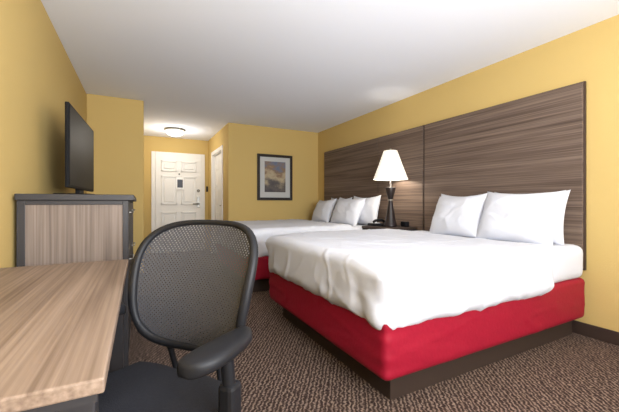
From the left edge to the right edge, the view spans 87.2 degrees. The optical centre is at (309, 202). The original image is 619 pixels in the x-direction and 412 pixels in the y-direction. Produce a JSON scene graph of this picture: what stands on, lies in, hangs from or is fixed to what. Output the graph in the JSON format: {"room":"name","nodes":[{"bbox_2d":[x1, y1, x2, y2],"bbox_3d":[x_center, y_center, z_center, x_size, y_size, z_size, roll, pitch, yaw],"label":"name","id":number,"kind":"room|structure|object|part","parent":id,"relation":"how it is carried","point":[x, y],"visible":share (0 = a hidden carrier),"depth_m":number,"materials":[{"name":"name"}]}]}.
{"room":"hotel room","nodes":[
{"label":"hotel room","id":0,"kind":"room"},
{"bbox_2d":[0,0,85,267],"bbox_3d":[-2.010,-0.170,2.419,0.120,2.440,9.090,0,0,-28],"label":"wall","id":1,"kind":"structure","parent":0,"point":[37,74],"depth_m":2.02,"materials":[{"name":"yellow paint"}]},
{"bbox_2d":[86,94,143,271],"bbox_3d":[-3.128,-0.170,5.389,0.650,2.440,2.550,0,0,-28],"label":"wall","id":2,"kind":"structure","parent":0,"point":[117,124],"depth_m":4.27,"materials":[{"name":"yellow paint"}]},
{"bbox_2d":[144,135,207,252],"bbox_3d":[-2.093,-0.170,7.436,3.080,2.440,0.120,0,0,-28],"label":"wall entry","id":3,"kind":"structure","parent":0,"point":[151,143],"depth_m":6.84,"materials":[{"name":"yellow paint"}]},
{"bbox_2d":[151,151,154,250],"bbox_3d":[-3.244,-0.013,6.750,0.075,2.125,0.030,0,0,-28],"label":"door frame","id":4,"kind":"structure","parent":3,"relation":"attached to","point":[152,152],"depth_m":6.73,"materials":[{"name":"white paint"}]},
{"bbox_2d":[161,177,162,203],"bbox_3d":[-3.083,-0.270,6.787,0.025,0.600,0.026,0,0,-28],"label":"trim","id":5,"kind":"structure","parent":3,"relation":"attached to","point":[161,177],"depth_m":6.77,"materials":[{"name":"white paint"}]},
{"bbox_2d":[161,212,162,242],"bbox_3d":[-3.083,0.510,6.787,0.025,0.640,0.026,0,0,-28],"label":"trim","id":6,"kind":"structure","parent":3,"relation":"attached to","point":[161,212],"depth_m":6.77,"materials":[{"name":"white paint"}]},
{"bbox_2d":[155,151,200,157],"bbox_3d":[-2.803,-1.038,6.981,0.920,0.075,0.030,0,0,-28],"label":"trim","id":7,"kind":"structure","parent":3,"relation":"attached to","point":[156,152],"depth_m":6.95,"materials":[{"name":"white paint"}]},
{"bbox_2d":[201,154,204,245],"bbox_3d":[-2.362,-0.013,7.211,0.075,2.125,0.030,0,0,-28],"label":"door frame","id":8,"kind":"structure","parent":3,"relation":"attached to","point":[202,155],"depth_m":7.19,"materials":[{"name":"white paint"}]},
{"bbox_2d":[208,124,226,242],"bbox_3d":[-1.809,-0.170,6.525,0.120,2.440,1.760,0,0,-28],"label":"wall","id":9,"kind":"structure","parent":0,"point":[220,138],"depth_m":6.09,"materials":[{"name":"yellow paint"}]},
{"bbox_2d":[211,153,214,242],"bbox_3d":[-2.003,-0.007,6.876,0.138,2.115,0.087,0,0,-28],"label":"door frame","id":10,"kind":"structure","parent":9,"relation":"attached to","point":[211,153],"depth_m":6.83,"materials":[{"name":"white paint"}]},
{"bbox_2d":[212,146,220,155],"bbox_3d":[-1.837,-1.028,6.431,0.018,0.075,0.880,0,0,-28],"label":"trim","id":11,"kind":"structure","parent":9,"relation":"attached to","point":[217,150],"depth_m":6.40,"materials":[{"name":"white paint"}]},
{"bbox_2d":[215,153,220,251],"bbox_3d":[-1.767,0.030,6.467,0.040,2.020,0.860,0,0,-28],"label":"slab","id":12,"kind":"object","parent":9,"relation":"attached to","point":[218,172],"visible":0.28,"depth_m":6.64,"materials":[{"name":"white paint"}]},
{"bbox_2d":[216,175,218,203],"bbox_3d":[-1.883,-0.270,6.638,0.009,0.600,0.290,0,0,-28],"label":"panel","id":13,"kind":"object","parent":12,"relation":"attached to","point":[217,176],"visible":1,"depth_m":6.60,"materials":[{"name":"white paint"}]},
{"bbox_2d":[216,159,218,170],"bbox_3d":[-1.883,-0.780,6.638,0.009,0.220,0.290,0,0,-28],"label":"panel","id":14,"kind":"object","parent":12,"relation":"attached to","point":[217,160],"visible":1,"depth_m":6.60,"materials":[{"name":"white paint"}]},
{"bbox_2d":[220,174,220,204],"bbox_3d":[-1.702,-0.270,6.292,0.009,0.600,0.290,0,0,-28],"label":"panel","id":15,"kind":"object","parent":12,"relation":"attached to","point":[220,174],"visible":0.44,"depth_m":6.36,"materials":[{"name":"white paint"}]},
{"bbox_2d":[221,145,222,219],"bbox_3d":[-1.616,-0.007,6.007,0.018,2.115,0.075,0,0,-28],"label":"door frame","id":16,"kind":"structure","parent":9,"relation":"attached to","point":[221,145],"depth_m":5.99,"materials":[{"name":"white paint"}]},
{"bbox_2d":[227,122,317,220],"bbox_3d":[-0.642,-0.170,6.074,1.770,2.440,0.120,0,0,-28],"label":"wall","id":17,"kind":"structure","parent":0,"point":[244,141],"depth_m":5.94,"materials":[{"name":"yellow paint"}]},
{"bbox_2d":[257,153,291,199],"bbox_3d":[-0.632,-0.470,5.990,0.690,0.840,0.033,0,0,-28],"label":"framed picture","id":18,"kind":"object","parent":17,"relation":"attached to","point":[274,172],"visible":1,"depth_m":5.98,"materials":[{"name":"black"}]},
{"bbox_3d":[-0.916,-0.470,5.842,0.050,0.840,0.033,0,0,-28],"label":"frame","id":19,"kind":"part","parent":18,"relation":"part of","materials":[{"name":"black"}]},
{"bbox_3d":[-0.632,-0.865,5.990,0.590,0.050,0.033,0,0,-28],"label":"frame","id":20,"kind":"part","parent":18,"relation":"part of","materials":[{"name":"black wood"}]},
{"bbox_3d":[-0.632,-0.075,5.990,0.590,0.050,0.033,0,0,-28],"label":"frame","id":21,"kind":"part","parent":18,"relation":"part of","materials":[{"name":"black"}]},
{"bbox_2d":[265,161,284,191],"bbox_3d":[-0.632,-0.480,5.989,0.410,0.560,0.003,0,0,-28],"label":"art print","id":22,"kind":"object","parent":18,"relation":"attached to","point":[274,170],"depth_m":5.99},
{"bbox_3d":[-0.349,-0.470,6.138,0.050,0.840,0.033,0,0,-28],"label":"frame","id":23,"kind":"part","parent":18,"relation":"part of","materials":[{"name":"black"}]},
{"bbox_2d":[41,0,618,140],"bbox_3d":[-0.304,-1.440,3.311,3.970,0.100,9.090,0,0,-28],"label":"ceiling","id":24,"kind":"structure","parent":0,"point":[198,67],"depth_m":2.92,"materials":[{"name":"white paint"}]},
{"bbox_2d":[164,127,184,136],"bbox_3d":[-2.535,-1.322,6.122,0.370,0.136,0.370,0,0,-28],"label":"ceiling light","id":25,"kind":"object","parent":24,"relation":"attached to","point":[172,131],"depth_m":6.01,"materials":[{"name":"white glass"}]},
{"bbox_2d":[129,251,618,411],"bbox_3d":[-0.304,1.100,3.311,3.970,0.100,9.090,0,0,-28],"label":"floor","id":26,"kind":"structure","parent":0,"point":[282,368],"depth_m":1.96,"materials":[{"name":"carpet"}]},
{"bbox_2d":[0,259,127,411],"bbox_3d":[-0.920,0.680,1.065,0.535,0.740,1.380,0,0,-28],"label":"desk","id":27,"kind":"object","parent":26,"relation":"on","point":[62,326],"visible":0.81,"depth_m":0.80,"materials":[{"name":"brown wood"}]},
{"bbox_3d":[-0.450,0.703,0.634,0.060,0.695,0.060,0,0,-28],"label":"leg","id":28,"kind":"part","parent":27,"relation":"part of","materials":[{"name":"grey laminate"}]},
{"bbox_3d":[-1.001,0.703,1.688,0.060,0.695,0.060,0,0,-28],"label":"leg","id":29,"kind":"part","parent":27,"relation":"part of","materials":[{"name":"grey laminate"}]},
{"bbox_2d":[14,194,135,372],"bbox_3d":[-1.708,0.500,2.603,0.555,1.100,1.725,0,0,-28],"label":"dresser","id":30,"kind":"object","parent":26,"relation":"on","point":[50,228],"visible":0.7,"depth_m":1.85,"materials":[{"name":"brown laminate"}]},
{"bbox_2d":[53,101,93,193],"bbox_3d":[-1.846,-0.368,2.646,0.230,0.635,1.000,0,0,-26],"label":"television","id":31,"kind":"object","parent":30,"relation":"on","point":[79,137],"visible":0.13,"depth_m":2.46,"materials":[{"name":"black plastic"}]},
{"bbox_3d":[-1.853,-0.396,2.643,0.025,0.580,1.000,0,0,-26],"label":"panel","id":32,"kind":"part","parent":31,"relation":"part of","materials":[{"name":"black plastic"}]},
{"bbox_3d":[-1.310,0.152,2.351,0.017,0.315,0.800,0,0,-28],"label":"drawer","id":33,"kind":"part","parent":30,"relation":"part of","materials":[{"name":"grey laminate"}]},
{"bbox_3d":[-1.310,0.480,2.351,0.017,0.320,0.800,0,0,-28],"label":"drawer","id":34,"kind":"part","parent":30,"relation":"part of","materials":[{"name":"grey laminate"}]},
{"bbox_3d":[-1.310,0.815,2.351,0.017,0.330,0.800,0,0,-28],"label":"drawer","id":35,"kind":"part","parent":30,"relation":"part of","materials":[{"name":"grey laminate"}]},
{"bbox_3d":[-1.690,0.152,3.078,0.017,0.315,0.800,0,0,-28],"label":"drawer","id":36,"kind":"part","parent":30,"relation":"part of","materials":[{"name":"grey laminate"}]},
{"bbox_3d":[-1.690,0.480,3.078,0.017,0.320,0.800,0,0,-28],"label":"drawer","id":37,"kind":"part","parent":30,"relation":"part of","materials":[{"name":"grey laminate"}]},
{"bbox_2d":[155,155,200,252],"bbox_3d":[-2.799,0.020,6.972,0.920,2.040,0.040,0,0,-28],"label":"slab","id":38,"kind":"object","parent":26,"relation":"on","point":[159,207],"visible":0.56,"depth_m":6.92,"materials":[{"name":"white paint"}]},
{"bbox_2d":[164,178,173,201],"bbox_3d":[-2.958,-0.270,6.857,0.200,0.490,0.018,0,0,-28],"label":"panel","id":39,"kind":"object","parent":38,"relation":"attached to","point":[168,183],"visible":1,"depth_m":6.84,"materials":[{"name":"white paint"}]},
{"bbox_2d":[164,215,173,238],"bbox_3d":[-2.958,0.510,6.857,0.200,0.530,0.018,0,0,-28],"label":"panel","id":40,"kind":"object","parent":38,"relation":"attached to","point":[168,219],"visible":0.44,"depth_m":6.84,"materials":[{"name":"white paint"}]},
{"bbox_2d":[164,163,173,168],"bbox_3d":[-2.958,-0.780,6.857,0.200,0.110,0.018,0,0,-28],"label":"panel","id":41,"kind":"object","parent":38,"relation":"attached to","point":[166,165],"visible":1,"depth_m":6.84,"materials":[{"name":"white paint"}]},
{"bbox_2d":[176,177,183,188],"bbox_3d":[-2.763,-0.420,6.936,0.150,0.260,0.006,0,0,-28],"label":"notice","id":42,"kind":"object","parent":38,"relation":"attached to","point":[178,178],"visible":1,"depth_m":6.93,"materials":[{"name":"white paper"}]},
{"bbox_2d":[177,179,182,187],"bbox_3d":[-2.761,-0.415,6.933,0.110,0.170,0.002,0,0,-28],"label":"notice text","id":43,"kind":"object","parent":42,"relation":"attached to","point":[179,182],"visible":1,"depth_m":6.93,"materials":[{"name":"grey paper"}]},
{"bbox_2d":[184,179,193,201],"bbox_3d":[-2.613,-0.270,7.037,0.200,0.490,0.018,0,0,-28],"label":"panel","id":44,"kind":"object","parent":38,"relation":"attached to","point":[188,183],"visible":1,"depth_m":7.03,"materials":[{"name":"white paint"}]},
{"bbox_2d":[184,214,193,238],"bbox_3d":[-2.613,0.510,7.037,0.200,0.530,0.018,0,0,-28],"label":"panel","id":45,"kind":"object","parent":38,"relation":"attached to","point":[186,216],"visible":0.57,"depth_m":7.03,"materials":[{"name":"white paint"}]},
{"bbox_2d":[184,164,193,169],"bbox_3d":[-2.613,-0.780,7.037,0.200,0.110,0.018,0,0,-28],"label":"panel","id":46,"kind":"object","parent":38,"relation":"attached to","point":[186,166],"visible":1,"depth_m":7.03,"materials":[{"name":"white paint"}]},
{"bbox_2d":[99,220,257,411],"bbox_3d":[-0.496,0.557,0.929,0.667,0.984,0.659,0,0,24],"label":"office chair","id":47,"kind":"object","parent":26,"relation":"on","point":[142,386],"visible":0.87,"depth_m":1.10,"materials":[{"name":"grey"}]},
{"bbox_2d":[99,361,221,411],"bbox_3d":[-0.506,0.620,0.908,0.500,0.112,0.490,0,0,24],"label":"seat cushion","id":48,"kind":"object","parent":47,"relation":"on","point":[142,386],"depth_m":0.98,"materials":[{"name":"black fabric"}]},
{"bbox_3d":[-0.398,0.290,1.155,0.536,0.453,0.174,0,0,24],"label":"frame","id":49,"kind":"part","parent":47,"relation":"part of","materials":[{"name":"black plastic"}]},
{"bbox_3d":[-0.296,0.546,0.875,0.216,0.314,0.045,0,0,16],"label":"arm post","id":50,"kind":"part","parent":47,"relation":"part of","materials":[{"name":"black plastic"}]},
{"bbox_2d":[215,195,380,291],"bbox_3d":[-0.224,0.467,4.852,2.060,1.165,1.713,0,0,-28],"label":"bed","id":51,"kind":"object","parent":26,"relation":"on","point":[342,214],"visible":0.43,"depth_m":4.56,"materials":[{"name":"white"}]},
{"bbox_2d":[215,219,352,256],"bbox_3d":[-0.451,0.473,4.732,1.545,0.389,1.709,0,0,-28],"label":"duvet","id":52,"kind":"object","parent":51,"relation":"on","point":[262,229],"depth_m":4.08,"materials":[{"name":"white fabric"}]},
{"bbox_2d":[312,198,336,222],"bbox_3d":[0.239,0.132,5.543,0.271,0.422,0.642,0,0,-28],"label":"pillow","id":53,"kind":"object","parent":51,"relation":"on","point":[323,211],"depth_m":5.35,"materials":[{"name":"white fabric"}]},
{"bbox_2d":[330,197,365,225],"bbox_3d":[0.567,0.123,4.920,0.273,0.441,0.665,0,0,-28],"label":"pillow","id":54,"kind":"object","parent":51,"relation":"on","point":[352,212],"depth_m":4.74,"materials":[{"name":"white fabric"}]},
{"bbox_2d":[353,195,380,224],"bbox_3d":[0.810,0.110,4.824,0.227,0.450,0.660,0,0,-28],"label":"pillow","id":55,"kind":"object","parent":51,"relation":"on","point":[369,207],"depth_m":4.63,"materials":[{"name":"white fabric"}]},
{"bbox_2d":[362,225,416,230],"bbox_3d":[1.010,0.675,4.178,0.489,0.750,0.530,0,0,-28],"label":"nightstand","id":56,"kind":"object","parent":26,"relation":"on","point":[366,227],"visible":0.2,"depth_m":4.02,"materials":[{"name":"brown wood"}]},
{"bbox_2d":[367,219,384,225],"bbox_3d":[0.880,0.252,4.274,0.200,0.092,0.160,0,0,-28],"label":"telephone","id":57,"kind":"object","parent":56,"relation":"on","point":[375,220],"visible":0.94,"depth_m":4.21,"materials":[{"name":"black plastic"}]},
{"bbox_2d":[373,148,407,226],"bbox_3d":[1.034,-0.200,4.152,0.436,1.000,0.436,0,0,-28],"label":"table lamp","id":58,"kind":"object","parent":56,"relation":"on","point":[390,168],"visible":1,"depth_m":4.07,"materials":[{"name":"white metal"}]},
{"bbox_3d":[1.034,-0.482,4.152,0.436,0.365,0.436,0,0,-28],"label":"lamp shade","id":59,"kind":"part","parent":58,"relation":"part of","materials":[{"name":"white fabric"}]},
{"bbox_2d":[401,221,408,226],"bbox_3d":[1.200,0.265,4.091,0.063,0.069,0.100,0,0,-28],"label":"alarm clock","id":60,"kind":"object","parent":56,"relation":"on","point":[403,223],"visible":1,"depth_m":4.05,"materials":[{"name":"black plastic"}]},
{"bbox_2d":[265,190,584,399],"bbox_3d":[0.862,0.470,2.773,2.058,1.160,1.749,0,0,-28],"label":"bed","id":61,"kind":"object","parent":26,"relation":"on","point":[494,277],"visible":1,"depth_m":2.03,"materials":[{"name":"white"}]},
{"bbox_2d":[265,229,553,329],"bbox_3d":[0.635,0.475,2.655,1.545,0.392,1.746,0,0,-28],"label":"duvet","id":62,"kind":"object","parent":61,"relation":"on","point":[370,279],"depth_m":1.92,"materials":[{"name":"white fabric"}]},
{"bbox_2d":[429,193,487,237],"bbox_3d":[1.454,0.123,3.203,0.286,0.448,0.610,0,0,-28],"label":"pillow","id":63,"kind":"object","parent":61,"relation":"on","point":[458,216],"depth_m":3.07,"materials":[{"name":"white fabric"}]},
{"bbox_2d":[441,193,485,197],"bbox_3d":[1.568,0.115,3.370,0.221,0.440,0.580,0,0,-28],"label":"pillow","id":64,"kind":"object","parent":61,"relation":"on","point":[442,195],"depth_m":3.50,"materials":[{"name":"white fabric"}]},
{"bbox_2d":[475,190,565,245],"bbox_3d":[1.717,0.114,2.704,0.301,0.448,0.621,0,0,-28],"label":"pillow","id":65,"kind":"object","parent":61,"relation":"on","point":[536,218],"depth_m":2.57,"materials":[{"name":"white fabric"}]},
{"bbox_2d":[494,190,570,244],"bbox_3d":[1.869,0.115,2.805,0.221,0.440,0.620,0,0,-28],"label":"pillow","id":66,"kind":"object","parent":61,"relation":"on","point":[562,196],"depth_m":2.54,"materials":[{"name":"white fabric"}]},
{"bbox_2d":[318,15,618,331],"bbox_3d":[1.402,-0.170,4.203,0.120,2.440,9.090,0,0,-28],"label":"wall","id":67,"kind":"structure","parent":0,"point":[590,54],"depth_m":2.57,"materials":[{"name":"yellow paint"}]},
{"bbox_2d":[324,125,423,230],"bbox_3d":[0.854,-0.215,5.064,0.046,1.490,2.415,0,0,-28],"label":"headboard","id":68,"kind":"object","parent":67,"relation":"attached to","point":[349,171],"visible":0.52,"depth_m":4.69,"materials":[{"name":"brown wood"}]},
{"bbox_3d":[0.643,-0.216,5.439,0.020,1.472,1.548,0,0,-28],"label":"panel","id":69,"kind":"part","parent":68,"relation":"part of","materials":[{"name":"brown wood"}]},
{"bbox_3d":[1.203,-0.216,4.369,0.020,1.472,0.843,0,0,-28],"label":"panel","id":70,"kind":"part","parent":68,"relation":"part of","materials":[{"name":"brown wood"}]},
{"bbox_2d":[424,81,585,269],"bbox_3d":[1.793,-0.215,3.268,0.046,1.490,1.610,0,0,-28],"label":"headboard","id":71,"kind":"object","parent":67,"relation":"attached to","point":[536,143],"visible":0.74,"depth_m":2.99,"materials":[{"name":"brown wood"}]},
{"bbox_2d":[572,320,618,345],"bbox_3d":[1.778,1.000,3.339,0.015,0.100,6.970,0,0,-28],"label":"baseboard","id":72,"kind":"structure","parent":67,"relation":"attached to","point":[599,333],"depth_m":2.50,"materials":[{"name":"brown wood"}]}
]}

